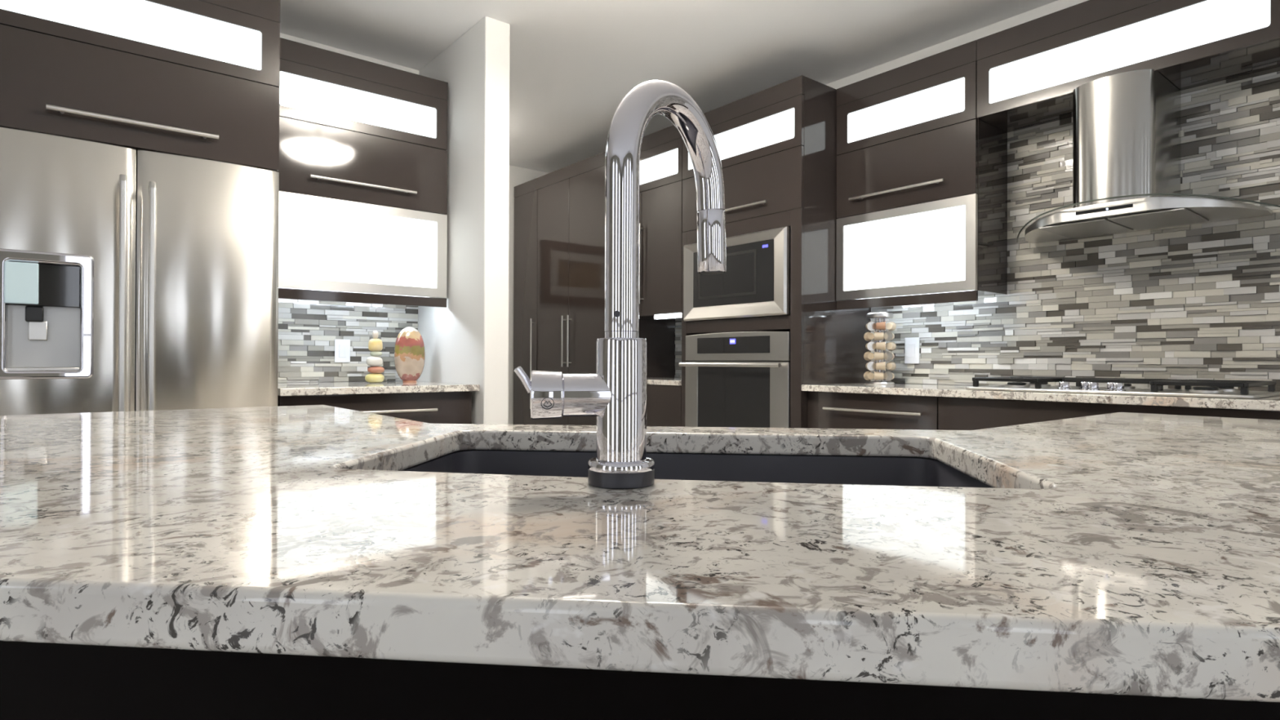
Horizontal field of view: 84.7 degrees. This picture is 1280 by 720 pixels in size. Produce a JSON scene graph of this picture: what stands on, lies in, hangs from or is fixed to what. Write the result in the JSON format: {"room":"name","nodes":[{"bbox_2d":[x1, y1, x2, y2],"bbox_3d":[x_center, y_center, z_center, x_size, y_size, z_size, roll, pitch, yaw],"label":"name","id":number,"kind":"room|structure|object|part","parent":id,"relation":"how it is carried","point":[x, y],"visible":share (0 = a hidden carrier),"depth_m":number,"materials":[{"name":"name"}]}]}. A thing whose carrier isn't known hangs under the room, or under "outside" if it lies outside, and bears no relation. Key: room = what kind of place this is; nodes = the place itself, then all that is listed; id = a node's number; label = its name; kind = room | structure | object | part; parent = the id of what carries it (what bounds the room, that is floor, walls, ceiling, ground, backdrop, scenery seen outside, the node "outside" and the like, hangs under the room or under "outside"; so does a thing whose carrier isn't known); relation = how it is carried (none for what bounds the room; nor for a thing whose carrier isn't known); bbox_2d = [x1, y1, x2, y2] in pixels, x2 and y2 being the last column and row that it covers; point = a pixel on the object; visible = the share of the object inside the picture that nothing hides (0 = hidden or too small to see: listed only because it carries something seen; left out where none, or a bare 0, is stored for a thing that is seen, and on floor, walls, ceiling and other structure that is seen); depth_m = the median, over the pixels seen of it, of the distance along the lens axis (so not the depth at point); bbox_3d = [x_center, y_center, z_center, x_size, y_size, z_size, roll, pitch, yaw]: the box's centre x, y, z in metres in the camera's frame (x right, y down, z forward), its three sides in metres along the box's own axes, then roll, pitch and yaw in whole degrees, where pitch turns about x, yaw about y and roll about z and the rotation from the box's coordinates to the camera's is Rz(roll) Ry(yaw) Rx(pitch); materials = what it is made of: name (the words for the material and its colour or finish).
{"room":"kitchen","nodes":[
{"label":"kitchen","id":0,"kind":"room"},
{"bbox_2d":[277,32,419,382],"bbox_3d":[-3.116,-0.297,2.403,5.048,2.629,0.136,0,0,-39],"label":"wall","id":1,"kind":"structure","parent":0,"point":[308,330],"depth_m":3.59,"materials":[{"name":"grey tile"}]},
{"bbox_2d":[334,339,350,362],"bbox_3d":[-1.527,-0.047,3.606,0.076,0.118,0.007,0,0,-39],"label":"wall socket","id":2,"kind":"object","parent":1,"relation":"attached to","point":[342,347],"visible":1,"depth_m":3.60,"materials":[{"name":"white plastic"}]},
{"bbox_2d":[278,37,448,307],"bbox_3d":[-1.409,-0.836,3.426,0.832,1.138,0.433,0,0,-39],"label":"upper cabinet","id":3,"kind":"object","parent":1,"relation":"attached to","point":[362,171],"visible":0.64,"depth_m":3.28,"materials":[{"name":"grey paint"}]},
{"bbox_3d":[-1.298,-0.527,3.294,0.740,0.354,0.004,0,0,-39],"label":"glass panel","id":4,"kind":"part","parent":3,"relation":"part of","materials":[{"name":"white glass"}]},
{"bbox_3d":[-1.299,-1.185,3.294,0.736,0.172,0.004,0,0,-39],"label":"glass panel","id":5,"kind":"part","parent":3,"relation":"part of","materials":[{"name":"white glass"}]},
{"bbox_3d":[-1.305,-0.290,3.295,0.832,0.046,0.018,0,0,-39],"label":"light rail","id":6,"kind":"part","parent":3,"relation":"part of","materials":[{"name":"grey paint"}]},
{"bbox_3d":[-1.302,-0.524,3.293,0.828,0.420,0.019,0,0,-39],"label":"framed door","id":7,"kind":"part","parent":3,"relation":"part of","materials":[{"name":"white glass"}]},
{"bbox_3d":[-1.300,-0.899,3.294,0.828,0.323,0.019,0,0,-39],"label":"door","id":8,"kind":"part","parent":3,"relation":"part of","materials":[{"name":"grey paint"}]},
{"bbox_3d":[-1.300,-1.188,3.295,0.828,0.249,0.019,0,0,-39],"label":"flap door","id":9,"kind":"part","parent":3,"relation":"part of","materials":[{"name":"grey paint"}]},
{"bbox_3d":[-1.281,-0.816,3.275,0.482,0.013,0.038,0,0,-39],"label":"handle","id":10,"kind":"part","parent":3,"relation":"part of","materials":[{"name":"silver metal"}]},
{"bbox_2d":[417,16,510,424],"bbox_3d":[-0.924,-0.285,3.608,0.129,2.629,0.800,0,0,-39],"label":"wall partition","id":11,"kind":"structure","parent":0,"point":[466,341],"depth_m":3.33,"materials":[{"name":"white paint"}]},
{"bbox_2d":[508,164,548,424],"bbox_3d":[-1.376,-0.281,5.563,1.882,2.629,0.120,0,0,-39],"label":"wall","id":12,"kind":"structure","parent":0,"point":[518,175],"depth_m":5.75,"materials":[{"name":"white paint"}]},
{"bbox_2d":[280,0,1057,173],"bbox_3d":[-0.534,-1.658,0.739,6.930,0.100,8.660,0,0,-39],"label":"ceiling","id":13,"kind":"structure","parent":0,"point":[573,63],"depth_m":3.51,"materials":[{"name":"white paint"}]},
{"bbox_2d":[826,0,1279,391],"bbox_3d":[2.092,-0.277,2.882,0.136,2.629,8.660,0,0,-39],"label":"wall","id":14,"kind":"structure","parent":0,"point":[1197,301],"depth_m":2.88,"materials":[{"name":"grey tile"}]},
{"bbox_2d":[904,337,919,363],"bbox_3d":[1.400,-0.048,3.615,0.007,0.134,0.080,0,0,-39],"label":"wall socket","id":15,"kind":"object","parent":14,"relation":"attached to","point":[911,344],"visible":1,"depth_m":3.61,"materials":[{"name":"white plastic"}]},
{"bbox_2d":[835,40,1007,310],"bbox_3d":[1.342,-0.827,3.424,0.344,1.138,0.718,0,0,-39],"label":"upper cabinet","id":16,"kind":"object","parent":14,"relation":"attached to","point":[922,180],"visible":0.97,"depth_m":3.26,"materials":[{"name":"grey paint"}]},
{"bbox_3d":[1.213,-0.807,3.340,0.038,0.013,0.487,0,0,-39],"label":"handle","id":17,"kind":"part","parent":16,"relation":"part of","materials":[{"name":"silver metal"}]},
{"bbox_3d":[1.242,-0.518,3.342,0.004,0.354,0.649,0,0,-39],"label":"glass panel","id":18,"kind":"part","parent":16,"relation":"part of","materials":[{"name":"white glass"}]},
{"bbox_3d":[1.248,-1.176,3.339,0.004,0.172,0.625,0,0,-39],"label":"glass panel","id":19,"kind":"part","parent":16,"relation":"part of","materials":[{"name":"white glass"}]},
{"bbox_3d":[1.243,-0.515,3.343,0.019,0.420,0.715,0,0,-39],"label":"framed door","id":20,"kind":"part","parent":16,"relation":"part of","materials":[{"name":"white glass"}]},
{"bbox_3d":[1.245,-0.281,3.344,0.018,0.046,0.718,0,0,-39],"label":"light rail","id":21,"kind":"part","parent":16,"relation":"part of","materials":[{"name":"grey paint"}]},
{"bbox_3d":[1.246,-1.179,3.345,0.019,0.249,0.715,0,0,-39],"label":"flap door","id":22,"kind":"part","parent":16,"relation":"part of","materials":[{"name":"grey paint"}]},
{"bbox_3d":[1.244,-0.890,3.344,0.019,0.323,0.715,0,0,-39],"label":"door","id":23,"kind":"part","parent":16,"relation":"part of","materials":[{"name":"grey paint"}]},
{"bbox_2d":[976,0,1279,132],"bbox_3d":[1.906,-1.225,2.764,0.308,0.342,1.014,0,0,-39],"label":"upper cabinet","id":24,"kind":"object","parent":14,"relation":"attached to","point":[1028,73],"visible":0.97,"depth_m":2.67,"materials":[{"name":"white glass"}]},
{"bbox_2d":[1016,69,1279,243],"bbox_3d":[1.852,-0.786,2.706,0.462,0.532,0.916,0,0,-39],"label":"range hood","id":25,"kind":"object","parent":14,"relation":"attached to","point":[1126,126],"visible":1,"depth_m":2.60,"materials":[{"name":"silver metal"}]},
{"bbox_2d":[965,385,1279,398],"bbox_3d":[1.802,0.116,2.678,0.490,0.011,0.910,0,0,-39],"label":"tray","id":26,"kind":"object","parent":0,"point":[1220,392],"depth_m":2.48,"materials":[{"name":"silver metal"}]},
{"bbox_3d":[-0.544,1.071,0.730,6.930,0.100,8.660,0,0,-39],"label":"floor","id":27,"kind":"structure","parent":0,"visible":0},
{"bbox_2d":[0,126,279,415],"bbox_3d":[-1.976,0.139,2.712,0.905,1.748,0.839,0,0,-39],"label":"refrigerator","id":28,"kind":"object","parent":27,"relation":"on","point":[131,280],"visible":0.61,"depth_m":2.43,"materials":[{"name":"grey metal"}]},
{"bbox_3d":[-1.978,-0.246,2.247,0.082,0.132,0.025,0,0,-39],"label":"control panel","id":29,"kind":"part","parent":28,"relation":"part of","materials":[{"name":"blue"}]},
{"bbox_2d":[6,261,80,308],"bbox_3d":[-1.963,-0.245,2.316,0.184,0.140,0.066,0,0,-39],"label":"control panel","id":30,"kind":"object","parent":28,"relation":"attached to","point":[59,283],"depth_m":2.31,"materials":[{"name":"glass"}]},
{"bbox_3d":[-1.941,-0.145,2.285,0.260,0.414,0.032,0,0,-39],"label":"dispenser frame","id":31,"kind":"part","parent":28,"relation":"part of","materials":[{"name":"silver metal"}]},
{"bbox_3d":[-1.948,-0.208,2.322,0.452,1.058,0.083,0,0,-39],"label":"door","id":32,"kind":"part","parent":28,"relation":"part of","materials":[{"name":"silver metal"}]},
{"bbox_3d":[-1.762,-0.191,2.389,0.020,0.876,0.068,0,0,-39],"label":"handle","id":33,"kind":"part","parent":28,"relation":"part of","materials":[{"name":"silver metal"}]},
{"bbox_3d":[-1.698,-0.185,2.441,0.020,0.866,0.068,0,0,-39],"label":"handle","id":34,"kind":"part","parent":28,"relation":"part of","materials":[{"name":"silver metal"}]},
{"bbox_3d":[-1.596,-0.205,2.609,0.450,1.058,0.083,0,0,-39],"label":"door","id":35,"kind":"part","parent":28,"relation":"part of","materials":[{"name":"silver metal"}]},
{"bbox_2d":[0,0,280,171],"bbox_3d":[-1.999,-0.194,2.724,0.933,2.432,0.804,0,0,-39],"label":"tall cabinet","id":36,"kind":"object","parent":27,"relation":"on","point":[194,78],"visible":0.94,"depth_m":2.48,"materials":[{"name":"grey paint"}]},
{"bbox_3d":[-1.761,-1.189,2.459,0.801,0.172,0.004,0,0,-39],"label":"glass panel","id":37,"kind":"part","parent":36,"relation":"part of","materials":[{"name":"white glass"}]},
{"bbox_3d":[-1.744,-0.820,2.439,0.484,0.016,0.040,0,0,-39],"label":"handle","id":38,"kind":"part","parent":36,"relation":"part of","materials":[{"name":"silver metal"}]},
{"bbox_3d":[-1.762,-1.192,2.459,0.908,0.249,0.019,0,0,-39],"label":"flap door","id":39,"kind":"part","parent":36,"relation":"part of","materials":[{"name":"brown wood"}]},
{"bbox_2d":[277,391,471,423],"bbox_3d":[-1.325,0.586,3.302,0.824,0.882,0.756,0,0,-39],"label":"base cabinet","id":40,"kind":"object","parent":27,"relation":"on","point":[437,407],"visible":0.14,"depth_m":3.10,"materials":[{"name":"brown wood"}]},
{"bbox_2d":[277,381,479,395],"bbox_3d":[-1.314,0.128,3.305,0.848,0.031,0.742,0,0,-39],"label":"countertop","id":41,"kind":"structure","parent":40,"relation":"on","point":[384,387],"depth_m":3.06,"materials":[{"name":"stone"}]},
{"bbox_2d":[364,373,384,382],"bbox_3d":[-1.310,0.089,3.468,0.091,0.048,0.072,0,0,-39],"label":"stacked stones","id":42,"kind":"object","parent":41,"relation":"on","point":[372,377],"visible":0.92,"depth_m":3.44},
{"bbox_2d":[367,366,384,373],"bbox_3d":[-1.305,0.049,3.472,0.080,0.035,0.068,0,0,-39],"label":"stacked stones","id":43,"kind":"object","parent":42,"relation":"on","point":[371,369],"visible":1,"depth_m":3.45},
{"bbox_2d":[366,355,382,366],"bbox_3d":[-1.311,0.006,3.467,0.077,0.051,0.064,0,0,-39],"label":"stacked stones","id":44,"kind":"object","parent":43,"relation":"on","point":[373,361],"visible":1,"depth_m":3.44},
{"bbox_2d":[369,351,382,355],"bbox_3d":[-1.305,-0.031,3.472,0.056,0.025,0.054,0,0,-39],"label":"stacked stones","id":45,"kind":"object","parent":44,"relation":"on","point":[374,353],"visible":1,"depth_m":3.45},
{"bbox_2d":[368,338,382,351],"bbox_3d":[-1.307,-0.074,3.470,0.067,0.063,0.060,0,0,-39],"label":"stacked stones","id":46,"kind":"object","parent":45,"relation":"on","point":[374,344],"visible":1,"depth_m":3.45,"materials":[{"name":"yellow stone"}]},
{"bbox_2d":[372,330,378,338],"bbox_3d":[-1.308,-0.125,3.470,0.029,0.041,0.028,0,0,-39],"label":"stacked stones","id":47,"kind":"object","parent":46,"relation":"on","point":[375,334],"visible":1,"depth_m":3.46},
{"bbox_2d":[394,326,425,382],"bbox_3d":[-1.168,-0.027,3.564,0.156,0.282,0.086,0,0,-39],"label":"vase","id":48,"kind":"object","parent":41,"relation":"on","point":[409,348],"visible":1,"depth_m":3.53,"materials":[{"name":"ceramic"}]},
{"bbox_3d":[-1.093,0.222,3.029,0.447,0.013,0.038,0,0,-39],"label":"handle","id":49,"kind":"part","parent":40,"relation":"part of","materials":[{"name":"silver metal"}]},
{"bbox_2d":[513,151,605,425],"bbox_3d":[-0.398,-0.179,5.343,0.637,2.432,1.278,0,0,-39],"label":"pantry cabinet","id":50,"kind":"object","parent":27,"relation":"on","point":[559,239],"visible":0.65,"depth_m":5.13,"materials":[{"name":"grey paint"}]},
{"bbox_3d":[-0.898,-0.175,5.523,0.019,2.258,0.363,0,0,-39],"label":"door","id":51,"kind":"part","parent":50,"relation":"part of","materials":[{"name":"grey paint"}]},
{"bbox_3d":[-0.826,0.028,5.392,0.038,0.693,0.012,0,0,-39],"label":"handle","id":52,"kind":"part","parent":50,"relation":"part of","materials":[{"name":"silver metal"}]},
{"bbox_3d":[-0.644,-0.175,5.212,0.019,2.258,0.435,0,0,-39],"label":"door","id":53,"kind":"part","parent":50,"relation":"part of","materials":[{"name":"grey paint"}]},
{"bbox_3d":[-0.549,-0.135,5.054,0.038,0.368,0.012,0,0,-39],"label":"handle","id":54,"kind":"part","parent":50,"relation":"part of","materials":[{"name":"silver metal"}]},
{"bbox_3d":[-0.502,-0.135,4.997,0.038,0.368,0.012,0,0,-39],"label":"handle","id":55,"kind":"part","parent":50,"relation":"part of","materials":[{"name":"silver metal"}]},
{"bbox_3d":[-0.355,-0.175,4.859,0.019,2.258,0.471,0,0,-39],"label":"door","id":56,"kind":"part","parent":50,"relation":"part of","materials":[{"name":"grey paint"}]},
{"bbox_2d":[0,640,1279,719],"bbox_3d":[0.106,0.584,1.090,2.779,0.882,1.024,0,0,5],"label":"kitchen island","id":57,"kind":"object","parent":27,"relation":"on","point":[39,681],"visible":0.2,"depth_m":0.61,"materials":[{"name":"black paint"}]},
{"bbox_2d":[0,404,1279,702],"bbox_3d":[0.111,0.127,1.129,2.040,0.031,2.050,0,0,-39],"label":"island countertop","id":58,"kind":"structure","parent":57,"relation":"on","point":[1126,553],"depth_m":0.40,"materials":[{"name":"stone"}]},
{"bbox_2d":[514,80,726,488],"bbox_3d":[0.009,-0.080,0.661,0.256,0.378,0.091,0,0,-39],"label":"faucet","id":59,"kind":"object","parent":58,"relation":"on","point":[615,394],"visible":1,"depth_m":0.61,"materials":[{"name":"grey metal"}]},
{"bbox_3d":[-0.099,0.017,0.605,0.018,0.023,0.007,0,0,-10],"label":"lever","id":60,"kind":"part","parent":59,"relation":"part of","materials":[{"name":"silver metal"}]},
{"bbox_3d":[0.030,-0.146,0.687,0.030,0.244,0.193,0,0,34],"label":"spout","id":61,"kind":"part","parent":59,"relation":"part of","materials":[{"name":"silver metal"}]},
{"bbox_2d":[401,449,992,488],"bbox_3d":[0.051,0.248,0.850,0.743,0.212,0.470,0,0,6],"label":"sink","id":62,"kind":"object","parent":58,"relation":"in","point":[788,468],"visible":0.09,"depth_m":1.06,"materials":[{"name":"grey"}]},
{"bbox_2d":[638,124,683,426],"bbox_3d":[0.234,-0.179,4.568,0.637,2.432,0.718,0,0,-39],"label":"tall cabinet","id":63,"kind":"object","parent":27,"relation":"on","point":[660,174],"visible":0.19,"depth_m":4.29,"materials":[{"name":"dark brown lacquer"},{"name":"frosted white glass"}]},
{"bbox_3d":[-0.093,-0.665,4.541,0.019,0.775,0.342,0,0,-39],"label":"door","id":64,"kind":"part","parent":63,"relation":"part of","materials":[{"name":"grey paint"}]},
{"bbox_3d":[0.006,-0.600,4.377,0.038,0.500,0.013,0,0,-39],"label":"handle","id":65,"kind":"part","parent":63,"relation":"part of","materials":[{"name":"silver metal"}]},
{"bbox_3d":[0.025,-1.177,4.397,0.004,0.172,0.670,0,0,-39],"label":"glass panel","id":66,"kind":"part","parent":63,"relation":"part of","materials":[{"name":"white glass"}]},
{"bbox_3d":[0.026,-1.180,4.399,0.019,0.249,0.715,0,0,-39],"label":"flap door","id":67,"kind":"part","parent":63,"relation":"part of","materials":[{"name":"grey paint"}]},
{"bbox_3d":[0.134,-0.665,4.263,0.019,0.775,0.370,0,0,-39],"label":"door","id":68,"kind":"part","parent":63,"relation":"part of","materials":[{"name":"grey paint"}]},
{"bbox_2d":[646,377,681,385],"bbox_3d":[0.241,0.138,4.573,0.593,0.030,0.682,0,0,-39],"label":"countertop","id":69,"kind":"structure","parent":63,"relation":"on","point":[663,380],"depth_m":4.27,"materials":[{"name":"stone"}]},
{"bbox_3d":[0.129,0.555,4.259,0.019,0.797,0.370,0,0,-39],"label":"door","id":70,"kind":"part","parent":63,"relation":"part of","materials":[{"name":"grey paint"}]},
{"bbox_2d":[681,75,871,428],"bbox_3d":[0.735,-0.180,3.953,0.638,2.432,0.864,0,0,-39],"label":"oven tower","id":71,"kind":"object","parent":27,"relation":"on","point":[776,144],"visible":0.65,"depth_m":3.58,"materials":[{"name":"grey paint"}]},
{"bbox_2d":[678,331,790,427],"bbox_3d":[0.694,0.218,3.937,0.616,0.736,0.751,0,0,-39],"label":"wall oven","id":72,"kind":"object","parent":71,"relation":"in","point":[738,379],"visible":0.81,"depth_m":3.75,"materials":[{"name":"grey metal"}]},
{"bbox_3d":[0.474,0.026,3.767,0.057,0.022,0.726,0,0,-39],"label":"handle","id":73,"kind":"part","parent":72,"relation":"part of","materials":[{"name":"silver metal"}]},
{"bbox_3d":[0.494,-0.080,3.785,0.005,0.088,0.530,0,0,-39],"label":"control glass","id":74,"kind":"part","parent":72,"relation":"part of","materials":[{"name":"black glass"}]},
{"bbox_3d":[0.504,0.295,3.782,0.013,0.569,0.751,0,0,-39],"label":"door","id":75,"kind":"part","parent":72,"relation":"part of","materials":[{"name":"grey metal"}]},
{"bbox_2d":[683,226,791,320],"bbox_3d":[0.658,-0.443,3.909,0.454,0.438,0.750,0,0,-39],"label":"microwave","id":76,"kind":"object","parent":71,"relation":"in","point":[755,282],"visible":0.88,"depth_m":3.70,"materials":[{"name":"grey metal"}]},
{"bbox_3d":[0.496,-0.456,3.787,0.017,0.314,0.588,0,0,-39],"label":"door","id":77,"kind":"part","parent":76,"relation":"part of","materials":[{"name":"black glass"}]},
{"bbox_3d":[0.516,-0.188,3.791,0.019,0.068,0.757,0,0,-39],"label":"rail","id":78,"kind":"part","parent":71,"relation":"part of","materials":[{"name":"grey paint"}]},
{"bbox_3d":[0.517,-0.707,3.793,0.019,0.078,0.757,0,0,-39],"label":"rail","id":79,"kind":"part","parent":71,"relation":"part of","materials":[{"name":"grey paint"}]},
{"bbox_3d":[0.526,-1.177,3.783,0.004,0.172,0.794,0,0,-39],"label":"glass panel","id":80,"kind":"part","parent":71,"relation":"part of","materials":[{"name":"white glass"}]},
{"bbox_3d":[0.528,-1.180,3.784,0.019,0.249,0.861,0,0,-39],"label":"flap door","id":81,"kind":"part","parent":71,"relation":"part of","materials":[{"name":"grey paint"}]},
{"bbox_3d":[0.527,-0.900,3.783,0.019,0.305,0.861,0,0,-39],"label":"door","id":82,"kind":"part","parent":71,"relation":"part of","materials":[{"name":"grey paint"}]},
{"bbox_3d":[0.506,-0.809,3.766,0.038,0.013,0.464,0,0,-39],"label":"handle","id":83,"kind":"part","parent":71,"relation":"part of","materials":[{"name":"silver metal"}]},
{"bbox_2d":[808,391,820,428],"bbox_3d":[1.062,0.595,3.614,0.548,0.882,0.069,0,0,-39],"label":"filler panel","id":84,"kind":"object","parent":27,"relation":"on","point":[813,397],"visible":0.08,"depth_m":3.44,"materials":[{"name":"grey paint"}]},
{"bbox_2d":[817,391,940,430],"bbox_3d":[1.256,0.595,3.336,0.598,0.882,0.602,0,0,-39],"label":"base cabinet","id":85,"kind":"object","parent":27,"relation":"on","point":[836,410],"visible":0.24,"depth_m":3.15,"materials":[{"name":"brown wood"}]},
{"bbox_3d":[1.039,0.230,3.161,0.038,0.013,0.495,0,0,-39],"label":"handle","id":86,"kind":"part","parent":85,"relation":"part of","materials":[{"name":"silver metal"}]},
{"bbox_2d":[937,396,1279,430],"bbox_3d":[1.794,0.595,2.677,0.598,0.882,1.096,0,0,-39],"label":"base cabinet","id":87,"kind":"object","parent":27,"relation":"on","point":[953,413],"visible":0.06,"depth_m":2.66,"materials":[{"name":"brown wood"}]},
{"bbox_2d":[801,382,1279,411],"bbox_3d":[1.898,0.138,2.544,0.586,0.031,2.783,0,0,-39],"label":"countertop","id":88,"kind":"structure","parent":87,"relation":"on","point":[1267,403],"depth_m":2.57,"materials":[{"name":"stone"}]},
{"bbox_2d":[864,312,894,384],"bbox_3d":[1.213,-0.058,3.552,0.144,0.362,0.144,0,0,-39],"label":"rack","id":89,"kind":"object","parent":88,"relation":"on","point":[870,315],"visible":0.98,"depth_m":3.53,"materials":[{"name":"silver metal"}]},
{"bbox_2d":[863,351,874,360],"bbox_3d":[1.163,-0.019,3.557,0.047,0.047,0.045,0,0,1],"label":"capsule","id":90,"kind":"object","parent":89,"relation":"on","point":[868,356],"visible":0.98,"depth_m":3.54,"materials":[{"name":"beige plastic"}]},
{"bbox_2d":[863,371,874,380],"bbox_3d":[1.163,0.081,3.557,0.047,0.047,0.045,0,0,1],"label":"capsule","id":91,"kind":"object","parent":89,"relation":"on","point":[868,375],"visible":0.99,"depth_m":3.54,"materials":[{"name":"beige"}]},
{"bbox_2d":[863,332,874,341],"bbox_3d":[1.163,-0.119,3.557,0.047,0.047,0.045,0,0,1],"label":"capsule","id":92,"kind":"object","parent":89,"relation":"on","point":[868,336],"visible":0.99,"depth_m":3.54,"materials":[{"name":"beige plastic"}]},
{"bbox_2d":[865,361,875,370],"bbox_3d":[1.163,0.030,3.547,0.047,0.047,0.045,0,0,1],"label":"capsule","id":93,"kind":"object","parent":89,"relation":"on","point":[871,366],"visible":1,"depth_m":3.52,"materials":[{"name":"beige"}]},
{"bbox_2d":[865,321,875,330],"bbox_3d":[1.163,-0.170,3.548,0.047,0.047,0.045,0,0,1],"label":"capsule","id":94,"kind":"object","parent":89,"relation":"on","point":[871,326],"visible":1,"depth_m":3.52,"materials":[{"name":"beige"}]},
{"bbox_2d":[865,341,875,351],"bbox_3d":[1.163,-0.070,3.548,0.047,0.047,0.045,0,0,1],"label":"capsule","id":95,"kind":"object","parent":89,"relation":"on","point":[871,345],"visible":1,"depth_m":3.52,"materials":[{"name":"beige"}]},
{"bbox_2d":[874,371,883,380],"bbox_3d":[1.192,0.081,3.506,0.045,0.047,0.047,0,0,19],"label":"capsule","id":96,"kind":"object","parent":89,"relation":"on","point":[877,375],"visible":1,"depth_m":3.49,"materials":[{"name":"beige plastic"}]},
{"bbox_2d":[874,351,884,360],"bbox_3d":[1.192,-0.019,3.506,0.045,0.047,0.047,0,0,19],"label":"capsule","id":97,"kind":"object","parent":89,"relation":"on","point":[877,356],"visible":1,"depth_m":3.49,"materials":[{"name":"beige"}]},
{"bbox_2d":[874,331,884,340],"bbox_3d":[1.193,-0.119,3.506,0.045,0.047,0.047,0,0,19],"label":"capsule","id":98,"kind":"object","parent":89,"relation":"on","point":[877,335],"visible":1,"depth_m":3.49,"materials":[{"name":"beige"}]},
{"bbox_2d":[875,341,885,351],"bbox_3d":[1.201,-0.070,3.503,0.045,0.047,0.047,0,0,19],"label":"capsule","id":99,"kind":"object","parent":89,"relation":"on","point":[879,345],"visible":1,"depth_m":3.49,"materials":[{"name":"beige"}]},
{"bbox_2d":[875,321,885,330],"bbox_3d":[1.202,-0.170,3.503,0.045,0.047,0.047,0,0,19],"label":"capsule","id":100,"kind":"object","parent":89,"relation":"on","point":[879,326],"visible":1,"depth_m":3.49,"materials":[{"name":"brown plastic"}]},
{"bbox_2d":[875,361,885,370],"bbox_3d":[1.201,0.030,3.503,0.045,0.047,0.047,0,0,19],"label":"capsule","id":101,"kind":"object","parent":89,"relation":"on","point":[879,366],"visible":1,"depth_m":3.49,"materials":[{"name":"beige"}]},
{"bbox_2d":[883,371,894,381],"bbox_3d":[1.250,0.081,3.518,0.047,0.047,0.045,0,0,37],"label":"capsule","id":102,"kind":"object","parent":89,"relation":"on","point":[887,375],"visible":1,"depth_m":3.50,"materials":[{"name":"beige"}]},
{"bbox_2d":[884,351,894,360],"bbox_3d":[1.250,-0.019,3.518,0.047,0.047,0.045,0,0,37],"label":"capsule","id":103,"kind":"object","parent":89,"relation":"on","point":[888,356],"visible":1,"depth_m":3.50,"materials":[{"name":"beige plastic"}]},
{"bbox_2d":[884,331,894,340],"bbox_3d":[1.250,-0.119,3.518,0.047,0.047,0.045,0,0,37],"label":"capsule","id":104,"kind":"object","parent":89,"relation":"on","point":[888,335],"visible":1,"depth_m":3.50,"materials":[{"name":"beige"}]},
{"bbox_2d":[885,321,896,331],"bbox_3d":[1.256,-0.169,3.526,0.047,0.047,0.045,0,0,37],"label":"capsule","id":105,"kind":"object","parent":89,"relation":"on","point":[891,326],"visible":0.98,"depth_m":3.51,"materials":[{"name":"beige plastic"}]},
{"bbox_2d":[885,342,896,351],"bbox_3d":[1.256,-0.069,3.526,0.047,0.047,0.045,0,0,37],"label":"capsule","id":106,"kind":"object","parent":89,"relation":"on","point":[891,346],"visible":0.98,"depth_m":3.51,"materials":[{"name":"beige"}]},
{"bbox_2d":[885,361,896,370],"bbox_3d":[1.256,0.031,3.525,0.047,0.047,0.045,0,0,37],"label":"capsule","id":107,"kind":"object","parent":89,"relation":"on","point":[891,366],"visible":0.96,"depth_m":3.51,"materials":[{"name":"beige plastic"}]},
{"bbox_2d":[965,376,1279,398],"bbox_3d":[1.802,0.097,2.679,0.490,0.049,0.910,0,0,-39],"label":"cooktop","id":108,"kind":"object","parent":88,"relation":"in","point":[1218,388],"visible":1,"depth_m":2.54,"materials":[{"name":"silver metal"}]},
{"bbox_3d":[1.528,0.104,2.848,0.090,0.012,0.090,0,0,-39],"label":"burner","id":109,"kind":"part","parent":108,"relation":"part of","materials":[{"name":"silver metal"}]},
{"bbox_3d":[1.694,0.105,2.984,0.090,0.012,0.090,0,0,-39],"label":"burner","id":110,"kind":"part","parent":108,"relation":"part of","materials":[{"name":"silver metal"}]},
{"bbox_3d":[1.592,0.096,2.635,0.044,0.028,0.044,0,0,-39],"label":"knob","id":111,"kind":"part","parent":108,"relation":"part of","materials":[{"name":"silver metal"}]},
{"bbox_3d":[1.674,0.096,2.637,0.044,0.028,0.044,0,0,-39],"label":"knob","id":112,"kind":"part","parent":108,"relation":"part of","materials":[{"name":"silver metal"}]},
{"bbox_3d":[1.652,0.096,2.561,0.044,0.028,0.044,0,0,-39],"label":"knob","id":113,"kind":"part","parent":108,"relation":"part of","materials":[{"name":"silver metal"}]},
{"bbox_3d":[1.729,0.096,2.570,0.044,0.028,0.044,0,0,-39],"label":"knob","id":114,"kind":"part","parent":108,"relation":"part of","materials":[{"name":"silver metal"}]},
{"bbox_3d":[1.703,0.096,2.499,0.044,0.028,0.044,0,0,-39],"label":"knob","id":115,"kind":"part","parent":108,"relation":"part of","materials":[{"name":"silver metal"}]},
{"bbox_3d":[1.876,0.105,2.739,0.090,0.012,0.090,0,0,-39],"label":"burner","id":116,"kind":"part","parent":108,"relation":"part of","materials":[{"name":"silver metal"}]},
{"bbox_3d":[1.913,0.104,2.376,0.090,0.012,0.090,0,0,-39],"label":"burner","id":117,"kind":"part","parent":108,"relation":"part of","materials":[{"name":"silver metal"}]},
{"bbox_3d":[2.080,0.105,2.512,0.090,0.012,0.090,0,0,-39],"label":"burner","id":118,"kind":"part","parent":108,"relation":"part of","materials":[{"name":"silver metal"}]}
]}

